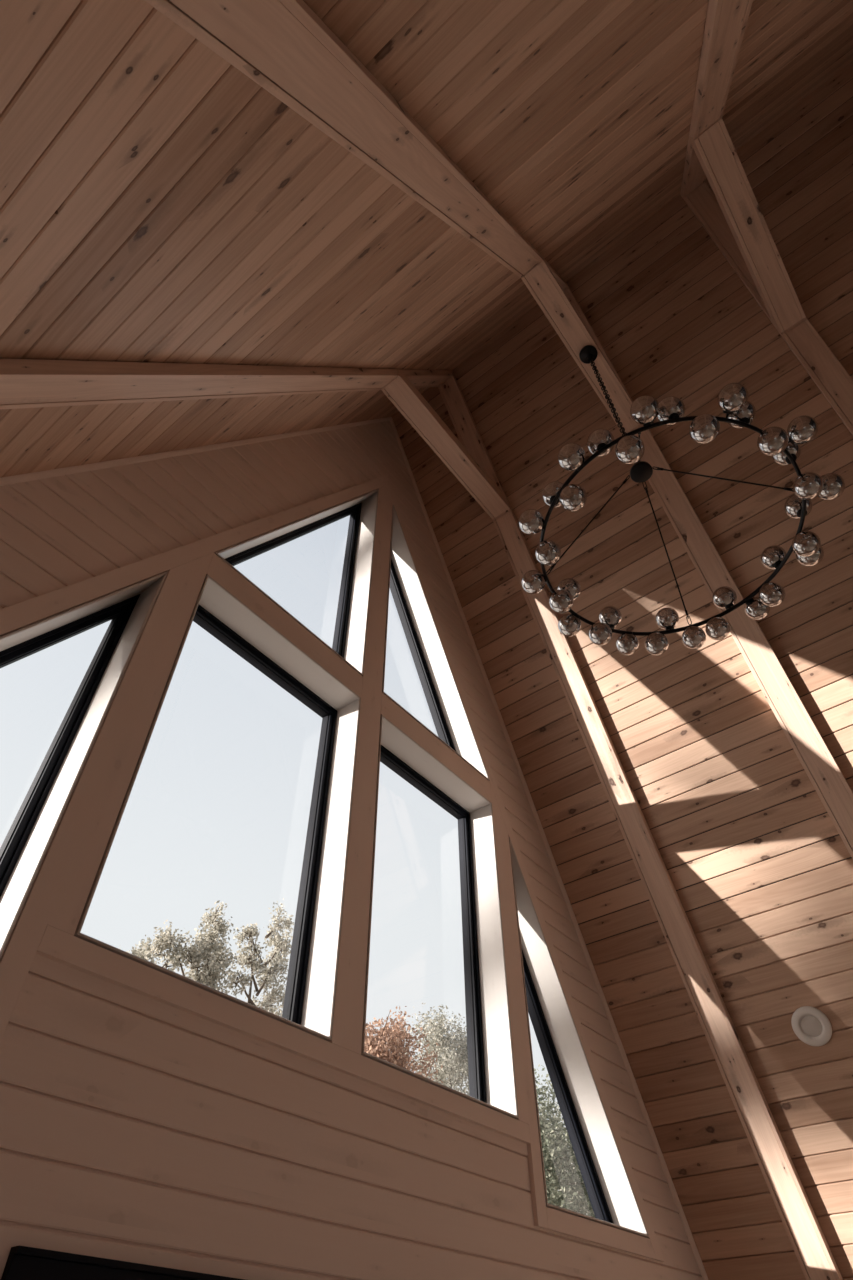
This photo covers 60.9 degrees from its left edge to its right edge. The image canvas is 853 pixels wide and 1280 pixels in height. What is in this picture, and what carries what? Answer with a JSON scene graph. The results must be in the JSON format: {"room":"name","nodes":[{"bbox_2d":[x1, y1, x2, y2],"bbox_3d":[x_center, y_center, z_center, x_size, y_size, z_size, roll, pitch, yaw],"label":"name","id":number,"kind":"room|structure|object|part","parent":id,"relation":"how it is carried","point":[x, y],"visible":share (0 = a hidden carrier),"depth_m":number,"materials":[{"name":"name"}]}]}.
{"room":"living room","nodes":[
{"label":"living room","id":0,"kind":"room"},
{"bbox_2d":[0,420,702,1279],"bbox_3d":[-0.300,0.679,3.334,0.013,7.635,7.930,-31,-55,24],"label":"wall","id":1,"kind":"structure","parent":0,"point":[135,1127],"depth_m":2.31,"materials":[{"name":"brown wood"}]},
{"bbox_2d":[0,572,167,958],"bbox_3d":[-1.408,0.087,2.096,0.224,1.717,0.907,-31,-55,24],"label":"window","id":2,"kind":"structure","parent":1,"relation":"in","point":[23,850],"depth_m":2.36,"materials":[{"name":"white wood"}]},
{"bbox_3d":[-1.466,0.131,2.121,0.072,1.684,0.889,-31,-55,24],"label":"frame","id":3,"kind":"part","parent":2,"relation":"part of","materials":[{"name":"black metal"}]},
{"bbox_2d":[0,553,213,1041],"bbox_3d":[-1.000,0.275,2.425,0.024,2.102,0.153,-31,-55,24],"label":"trim","id":4,"kind":"structure","parent":1,"relation":"attached to","point":[57,897],"depth_m":2.21,"materials":[{"name":"brown wood"}]},
{"bbox_2d":[1,1245,244,1279],"bbox_3d":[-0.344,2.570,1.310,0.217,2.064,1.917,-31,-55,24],"label":"television","id":5,"kind":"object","parent":1,"relation":"in","point":[23,1262],"depth_m":1.59,"materials":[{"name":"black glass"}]},
{"bbox_3d":[-0.347,2.576,1.307,0.209,2.052,1.917,-31,-55,24],"label":"frame","id":6,"kind":"part","parent":5,"relation":"part of","materials":[{"name":"black plastic"}]},
{"bbox_2d":[0,475,386,636],"bbox_3d":[-0.996,-0.452,3.245,0.024,4.293,2.267,-31,-55,24],"label":"trim","id":7,"kind":"structure","parent":1,"relation":"attached to","point":[23,614],"depth_m":2.87,"materials":[{"name":"brown wood"}]},
{"bbox_2d":[0,417,391,485],"bbox_3d":[-1.512,-0.470,2.281,0.020,7.644,3.983,-31,-55,24],"label":"trim","id":8,"kind":"structure","parent":1,"relation":"attached to","point":[14,479],"depth_m":3.24,"materials":[{"name":"brown wood"}]},
{"bbox_2d":[74,575,360,1040],"bbox_3d":[-0.720,0.591,2.837,0.224,1.593,0.987,-31,-55,24],"label":"window","id":9,"kind":"structure","parent":1,"relation":"in","point":[310,992],"depth_m":3.14,"materials":[{"name":"white wood"}]},
{"bbox_3d":[-0.779,0.626,2.868,0.072,1.579,0.974,-31,-55,24],"label":"frame","id":10,"kind":"part","parent":9,"relation":"part of","materials":[{"name":"black metal"}]},
{"bbox_2d":[36,925,529,1143],"bbox_3d":[-0.284,1.439,2.481,0.024,0.068,2.303,-31,-55,24],"label":"trim","id":11,"kind":"structure","parent":1,"relation":"attached to","point":[57,945],"depth_m":2.26,"materials":[{"name":"brown wood"}]},
{"bbox_2d":[206,553,362,696],"bbox_3d":[-0.648,-0.044,3.447,0.024,0.153,1.000,-31,-55,24],"label":"trim","id":12,"kind":"structure","parent":1,"relation":"attached to","point":[220,571],"depth_m":3.41,"materials":[{"name":"brown wood"}]},
{"bbox_2d":[215,489,378,674],"bbox_3d":[-0.728,-0.680,4.240,0.224,1.870,0.988,-31,-55,24],"label":"window","id":13,"kind":"structure","parent":1,"relation":"in","point":[350,632],"depth_m":4.28,"materials":[{"name":"white wood"}]},
{"bbox_2d":[328,485,392,1054],"bbox_3d":[-0.292,0.144,3.911,0.024,3.791,0.150,-31,-55,24],"label":"trim","id":14,"kind":"structure","parent":1,"relation":"attached to","point":[351,974],"depth_m":3.19,"materials":[{"name":"brown wood"}]},
{"bbox_2d":[382,504,489,780],"bbox_3d":[-0.015,-0.015,4.846,0.224,1.870,0.988,-31,-55,24],"label":"window","id":15,"kind":"structure","parent":1,"relation":"in","point":[442,695],"depth_m":4.76,"materials":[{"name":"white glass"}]},
{"bbox_3d":[-0.076,0.026,4.869,0.072,1.837,0.970,-31,-55,24],"label":"frame","id":16,"kind":"part","parent":15,"relation":"part of","materials":[{"name":"black metal"}]},
{"bbox_2d":[381,693,491,802],"bbox_3d":[0.065,0.623,4.054,0.024,0.153,1.000,-31,-55,24],"label":"trim","id":17,"kind":"structure","parent":1,"relation":"attached to","point":[390,710],"depth_m":4.02,"materials":[{"name":"brown wood"}]},
{"bbox_2d":[361,715,518,1118],"bbox_3d":[-0.008,1.256,3.443,0.224,1.593,0.987,-31,-55,24],"label":"window","id":18,"kind":"structure","parent":1,"relation":"in","point":[491,1071],"depth_m":3.71,"materials":[{"name":"white wood"}]},
{"bbox_3d":[-0.067,1.291,3.474,0.072,1.579,0.974,-31,-55,24],"label":"frame","id":19,"kind":"part","parent":18,"relation":"part of","materials":[{"name":"black metal"}]},
{"bbox_2d":[490,783,547,1228],"bbox_3d":[0.426,1.606,3.638,0.024,2.102,0.153,-31,-55,24],"label":"trim","id":20,"kind":"structure","parent":1,"relation":"attached to","point":[527,1114],"depth_m":3.43,"materials":[{"name":"brown wood"}]},
{"bbox_2d":[387,475,664,1261],"bbox_3d":[0.411,0.862,4.442,0.024,4.293,2.267,-31,-55,24],"label":"trim","id":21,"kind":"structure","parent":1,"relation":"attached to","point":[644,1213],"depth_m":4.08,"materials":[{"name":"brown wood"}]},
{"bbox_2d":[390,418,708,1279],"bbox_3d":[0.938,1.818,4.366,0.020,7.644,3.983,-31,-55,24],"label":"trim","id":22,"kind":"structure","parent":1,"relation":"attached to","point":[601,994],"depth_m":4.46,"materials":[{"name":"brown wood"}]},
{"bbox_2d":[509,837,648,1237],"bbox_3d":[0.682,2.039,3.874,0.224,1.717,0.907,-31,-55,24],"label":"window","id":23,"kind":"structure","parent":1,"relation":"in","point":[614,1204],"depth_m":3.73,"materials":[{"name":"white wood"}]},
{"bbox_3d":[0.621,2.080,3.897,0.072,1.684,0.889,-31,-55,24],"label":"frame","id":24,"kind":"part","parent":23,"relation":"part of","materials":[{"name":"black metal"}]},
{"bbox_2d":[545,1207,656,1259],"bbox_3d":[0.774,2.610,3.178,0.024,0.071,0.957,-31,-55,24],"label":"trim","id":25,"kind":"structure","parent":1,"relation":"attached to","point":[560,1222],"depth_m":3.14,"materials":[{"name":"brown wood"}]},
{"bbox_2d":[0,0,852,477],"bbox_3d":[2.790,-3.018,0.005,11.038,7.635,3.965,-31,-55,24],"label":"ceiling","id":26,"kind":"structure","parent":0,"point":[159,204],"depth_m":2.18,"materials":[{"name":"brown wood"}]},
{"bbox_2d":[392,61,852,1279],"bbox_3d":[5.251,-0.720,2.099,11.038,7.635,3.965,-31,-55,24],"label":"ceiling","id":27,"kind":"structure","parent":0,"point":[770,952],"depth_m":4.36,"materials":[{"name":"brown wood"}]},
{"bbox_2d":[791,1006,831,1045],"bbox_3d":[1.943,1.949,3.660,0.182,0.164,0.090,-31,-55,24],"label":"recessed light","id":28,"kind":"object","parent":27,"relation":"in","point":[810,1025],"visible":1,"depth_m":3.66,"materials":[{"name":"white plastic"}]},
{"bbox_2d":[801,1016,821,1036],"bbox_3d":[1.944,1.950,3.661,0.097,0.086,0.045,-31,-55,24],"label":"diffuser","id":29,"kind":"object","parent":28,"relation":"attached to","point":[811,1026],"depth_m":3.66,"materials":[{"name":"white plastic"}]},
{"label":"floor","id":30,"kind":"structure","parent":0,"visible":0},
{"bbox_2d":[0,358,842,1279],"bbox_3d":[0.166,0.406,3.085,0.152,7.614,7.910,-31,-55,24],"label":"ceiling beam","id":31,"kind":"structure","parent":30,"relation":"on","point":[24,383],"depth_m":3.87,"materials":[{"name":"brown wood"}]},
{"bbox_2d":[145,0,852,858],"bbox_3d":[1.005,-0.089,2.642,0.152,7.614,7.910,-31,-55,24],"label":"ceiling beam","id":32,"kind":"structure","parent":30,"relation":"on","point":[283,46],"depth_m":2.30,"materials":[{"name":"brown wood"}]},
{"bbox_2d":[519,345,844,654],"bbox_3d":[1.023,-1.060,3.702,1.263,2.136,1.240,-31,-55,24],"label":"chandelier","id":33,"kind":"object","parent":32,"relation":"hanging from","point":[784,448],"visible":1,"depth_m":2.92,"materials":[{"name":"clear glass"}]},
{"bbox_3d":[0.428,-0.483,2.963,0.101,0.104,0.104,15,-48,6],"label":"globe","id":34,"kind":"part","parent":33,"relation":"part of","materials":[{"name":"glass"}]},
{"bbox_3d":[0.463,-0.252,3.144,0.101,0.104,0.104,-21,-51,10],"label":"globe","id":35,"kind":"part","parent":33,"relation":"part of","materials":[{"name":"glass"}]},
{"bbox_3d":[0.498,-0.356,2.967,0.104,0.101,0.104,-13,-47,-10],"label":"globe","id":36,"kind":"part","parent":33,"relation":"part of","materials":[{"name":"glass"}]},
{"bbox_3d":[0.523,-0.591,2.939,0.104,0.101,0.104,23,-51,-3],"label":"globe","id":37,"kind":"part","parent":33,"relation":"part of","materials":[{"name":"glass"}]},
{"bbox_2d":[550,495,558,504],"bbox_3d":[0.515,-0.568,2.909,0.039,0.038,0.039,23,-51,-3],"label":"socket","id":38,"kind":"object","parent":33,"relation":"attached to","point":[552,497],"depth_m":2.89,"materials":[{"name":"black metal"}]},
{"bbox_3d":[0.585,-0.167,3.141,0.104,0.101,0.104,-37,-56,7],"label":"globe","id":39,"kind":"part","parent":33,"relation":"part of","materials":[{"name":"glass"}]},
{"bbox_3d":[0.638,-0.226,3.241,0.104,0.104,0.101,42,-103,-31],"label":"globe","id":40,"kind":"part","parent":33,"relation":"part of","materials":[{"name":"glass"}]},
{"bbox_3d":[0.648,-0.067,3.287,0.104,0.104,0.101,30,-82,-25],"label":"globe","id":41,"kind":"part","parent":33,"relation":"part of","materials":[{"name":"glass"}]},
{"bbox_3d":[0.555,-0.703,2.779,0.101,0.104,0.104,46,-58,-2],"label":"globe","id":42,"kind":"part","parent":33,"relation":"part of","materials":[{"name":"glass"}]},
{"bbox_3d":[0.568,-0.549,2.800,0.104,0.101,0.104,0,-41,-38],"label":"globe","id":43,"kind":"part","parent":33,"relation":"part of","materials":[{"name":"glass"}]},
{"bbox_3d":[0.742,-0.533,3.281,0.430,0.484,0.011,-16,-50,14],"label":"support rod","id":44,"kind":"part","parent":33,"relation":"part of","materials":[{"name":"black metal"}]},
{"bbox_3d":[0.783,-0.027,3.265,0.104,0.101,0.104,19,-60,-17],"label":"globe","id":45,"kind":"part","parent":33,"relation":"part of","materials":[{"name":"glass"}]},
{"bbox_3d":[0.670,-0.759,2.788,0.104,0.101,0.104,-32,-62,26],"label":"globe","id":46,"kind":"part","parent":33,"relation":"part of","materials":[{"name":"glass"}]},
{"bbox_2d":[597,443,606,452],"bbox_3d":[0.667,-0.736,2.758,0.039,0.038,0.039,-32,-62,26],"label":"socket","id":47,"kind":"object","parent":33,"relation":"attached to","point":[600,446],"depth_m":2.74,"materials":[{"name":"black metal"}]},
{"bbox_3d":[1.006,-1.284,3.953,0.015,1.393,0.016,-31,-55,24],"label":"power cord","id":48,"kind":"part","parent":33,"relation":"part of","materials":[{"name":"black metal"}]},
{"bbox_3d":[0.855,-0.108,3.373,0.104,0.101,0.104,13,-28,-12],"label":"globe","id":49,"kind":"part","parent":33,"relation":"part of","materials":[{"name":"glass"}]},
{"bbox_3d":[1.006,-1.284,3.954,0.021,1.409,0.021,5,-48,-5],"label":"chain","id":50,"kind":"part","parent":33,"relation":"part of","materials":[{"name":"black metal"}]},
{"bbox_3d":[0.929,0.019,3.356,0.104,0.104,0.101,6,-89,-5],"label":"globe","id":51,"kind":"part","parent":33,"relation":"part of","materials":[{"name":"glass"}]},
{"bbox_3d":[0.747,-0.697,2.661,0.104,0.101,0.104,-24,-34,20],"label":"globe","id":52,"kind":"part","parent":33,"relation":"part of","materials":[{"name":"glass"}]},
{"bbox_3d":[0.801,-0.845,2.658,0.104,0.104,0.101,-16,-78,13],"label":"globe","id":53,"kind":"part","parent":33,"relation":"part of","materials":[{"name":"glass"}]},
{"bbox_3d":[1.051,0.019,3.307,0.104,0.101,0.104,-4,-46,3],"label":"globe","id":54,"kind":"part","parent":33,"relation":"part of","materials":[{"name":"glass"}]},
{"bbox_3d":[1.121,-0.417,3.388,0.010,0.483,0.426,-17,-50,15],"label":"support rod","id":55,"kind":"part","parent":33,"relation":"part of","materials":[{"name":"black metal"}]},
{"bbox_3d":[1.122,-0.101,3.381,0.104,0.101,0.104,-10,-28,9],"label":"globe","id":56,"kind":"part","parent":33,"relation":"part of","materials":[{"name":"glass"}]},
{"bbox_3d":[0.909,-0.855,2.704,0.104,0.101,0.104,-8,-45,7],"label":"globe","id":57,"kind":"part","parent":33,"relation":"part of","materials":[{"name":"glass"}]},
{"bbox_2d":[668,413,678,418],"bbox_3d":[0.910,-0.827,2.677,0.039,0.038,0.039,-8,-45,7],"label":"socket","id":58,"kind":"object","parent":33,"relation":"attached to","point":[670,415],"depth_m":2.66,"materials":[{"name":"black metal"}]},
{"bbox_3d":[1.211,-0.010,3.282,0.104,0.101,0.104,-17,-48,15],"label":"globe","id":59,"kind":"part","parent":33,"relation":"part of","materials":[{"name":"glass"}]},
{"bbox_3d":[0.999,-0.757,2.605,0.104,0.101,0.104,-1,-39,0],"label":"globe","id":60,"kind":"part","parent":33,"relation":"part of","materials":[{"name":"glass"}]},
{"bbox_3d":[1.304,-0.050,3.246,0.104,0.101,0.104,-27,-53,22],"label":"globe","id":61,"kind":"part","parent":33,"relation":"part of","materials":[{"name":"glass"}]},
{"bbox_3d":[1.268,-0.699,3.134,0.420,0.483,0.011,-19,-50,16],"label":"support rod","id":62,"kind":"part","parent":33,"relation":"part of","materials":[{"name":"black metal"}]},
{"bbox_3d":[1.356,-0.194,3.300,0.104,0.101,0.104,-35,-38,27],"label":"globe","id":63,"kind":"part","parent":33,"relation":"part of","materials":[{"name":"glass"}]},
{"bbox_2d":[725,603,733,609],"bbox_3d":[1.364,-0.163,3.279,0.039,0.038,0.039,-35,-38,27],"label":"socket","id":64,"kind":"object","parent":33,"relation":"attached to","point":[728,606],"depth_m":3.26,"materials":[{"name":"black metal"}]},
{"bbox_3d":[1.110,-0.878,2.625,0.104,0.104,0.101,7,-68,-7],"label":"globe","id":65,"kind":"part","parent":33,"relation":"part of","materials":[{"name":"glass"}]},
{"bbox_3d":[1.176,-0.846,2.713,0.104,0.101,0.104,14,-41,-12],"label":"globe","id":66,"kind":"part","parent":33,"relation":"part of","materials":[{"name":"glass"}]},
{"bbox_2d":[739,417,749,426],"bbox_3d":[1.174,-0.816,2.688,0.039,0.038,0.039,14,-41,-12],"label":"socket","id":67,"kind":"object","parent":33,"relation":"attached to","point":[746,420],"depth_m":2.67,"materials":[{"name":"black metal"}]},
{"bbox_2d":[745,598,753,604],"bbox_3d":[1.449,-0.164,3.230,0.038,0.039,0.039,36,-57,-16],"label":"socket","id":68,"kind":"object","parent":33,"relation":"attached to","point":[748,601],"depth_m":3.21,"materials":[{"name":"black metal"}]},
{"bbox_3d":[1.479,-0.142,3.241,0.101,0.104,0.104,36,-57,-16],"label":"globe","id":69,"kind":"part","parent":33,"relation":"part of","materials":[{"name":"glass"}]},
{"bbox_3d":[1.486,-0.195,3.117,0.104,0.101,0.104,16,-49,-23],"label":"globe","id":70,"kind":"part","parent":33,"relation":"part of","materials":[{"name":"glass"}]},
{"bbox_3d":[1.261,-0.723,2.638,0.104,0.101,0.104,22,-56,-19],"label":"globe","id":71,"kind":"part","parent":33,"relation":"part of","materials":[{"name":"glass"}]},
{"bbox_3d":[1.511,-0.360,3.155,0.104,0.101,0.104,10,-49,-13],"label":"globe","id":72,"kind":"part","parent":33,"relation":"part of","materials":[{"name":"glass"}]},
{"bbox_2d":[774,560,780,567],"bbox_3d":[1.513,-0.334,3.127,0.039,0.038,0.039,10,-49,-13],"label":"socket","id":73,"kind":"object","parent":33,"relation":"attached to","point":[777,563],"depth_m":3.11,"materials":[{"name":"black metal"}]},
{"bbox_3d":[1.397,-0.732,2.818,0.104,0.101,0.104,-34,-56,27],"label":"globe","id":74,"kind":"part","parent":33,"relation":"part of","materials":[{"name":"glass"}]},
{"bbox_2d":[785,454,796,462],"bbox_3d":[1.397,-0.706,2.790,0.039,0.038,0.039,-34,-56,27],"label":"socket","id":75,"kind":"object","parent":33,"relation":"attached to","point":[794,456],"depth_m":2.78,"materials":[{"name":"black metal"}]},
{"bbox_3d":[1.529,-0.552,2.982,0.104,0.101,0.104,-6,-48,12],"label":"globe","id":76,"kind":"part","parent":33,"relation":"part of","materials":[{"name":"glass"}]},
{"bbox_2d":[797,509,806,517],"bbox_3d":[1.526,-0.525,2.954,0.039,0.038,0.039,-6,-48,12],"label":"socket","id":77,"kind":"object","parent":33,"relation":"attached to","point":[799,511],"depth_m":2.94,"materials":[{"name":"black metal"}]},
{"bbox_3d":[1.394,-0.779,2.685,0.104,0.104,0.101,31,-57,-25],"label":"globe","id":78,"kind":"part","parent":33,"relation":"part of","materials":[{"name":"glass"}]},
{"bbox_3d":[1.541,-0.389,2.941,0.104,0.101,0.104,-5,-48,-2],"label":"globe","id":79,"kind":"part","parent":33,"relation":"part of","materials":[{"name":"glass"}]},
{"bbox_3d":[1.455,-0.586,2.761,0.104,0.101,0.104,-27,-53,19],"label":"globe","id":80,"kind":"part","parent":33,"relation":"part of","materials":[{"name":"glass"}]},
{"bbox_3d":[1.592,-0.357,3.008,0.101,0.104,0.104,28,-44,22],"label":"globe","id":81,"kind":"part","parent":33,"relation":"part of","materials":[{"name":"glass"}]},
{"bbox_3d":[1.565,-0.595,2.810,0.101,0.104,0.104,-6,-45,30],"label":"globe","id":82,"kind":"part","parent":33,"relation":"part of","materials":[{"name":"glass"}]},
{"bbox_2d":[680,0,852,435],"bbox_3d":[1.845,-0.584,2.199,0.152,7.614,7.910,-31,-55,24],"label":"ceiling beam","id":83,"kind":"structure","parent":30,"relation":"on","point":[731,214],"depth_m":4.09,"materials":[{"name":"brown wood"}]},
{"label":"ground","id":84,"kind":"structure","parent":0,"visible":0},
{"bbox_2d":[119,938,162,964],"bbox_3d":[-8.112,12.366,15.996,2.039,11.802,2.074,-31,-55,24],"label":"leafy tree","id":85,"kind":"object","parent":84,"relation":"on","point":[136,952],"visible":0.06,"depth_m":19.90,"materials":[{"name":"green plant"}]},
{"bbox_2d":[139,900,240,993],"bbox_3d":[-5.735,11.066,15.150,2.359,12.273,2.950,-22,-51,19],"label":"leafy tree","id":86,"kind":"object","parent":84,"relation":"on","point":[214,961],"visible":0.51,"depth_m":18.31,"materials":[{"name":"green plant"}]},
{"bbox_2d":[223,899,293,1016],"bbox_3d":[-4.514,12.302,17.144,2.405,13.560,2.105,17,-50,-15],"label":"leafy tree","id":87,"kind":"object","parent":84,"relation":"on","point":[270,974],"visible":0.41,"depth_m":20.46,"materials":[{"name":"green plant"}]},
{"bbox_2d":[364,1006,443,1083],"bbox_3d":[-1.222,15.521,18.671,5.740,11.478,4.831,10,-49,-10],"label":"leafy tree","id":88,"kind":"object","parent":84,"relation":"on","point":[382,1049],"visible":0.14,"depth_m":21.51,"materials":[{"name":"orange plant"}]},
{"bbox_2d":[404,1003,468,1095],"bbox_3d":[1.299,23.745,29.834,6.833,16.969,5.236,29,-54,-24],"label":"leafy tree","id":89,"kind":"object","parent":84,"relation":"on","point":[455,1063],"visible":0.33,"depth_m":33.52,"materials":[{"name":"green plant"}]},
{"bbox_2d":[534,1064,594,1217],"bbox_3d":[3.907,21.349,24.621,8.316,12.438,7.928,14,-50,-13],"label":"leafy tree","id":90,"kind":"object","parent":84,"relation":"on","point":[553,1140],"visible":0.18,"depth_m":26.45,"materials":[{"name":"green plant"}]},
{"bbox_2d":[546,1094,588,1213],"bbox_3d":[8.847,31.027,35.461,8.553,15.480,10.541,-4,-48,3],"label":"leafy tree","id":91,"kind":"object","parent":84,"relation":"on","point":[549,1094],"visible":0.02,"depth_m":37.42,"materials":[{"name":"green plant"}]}
]}

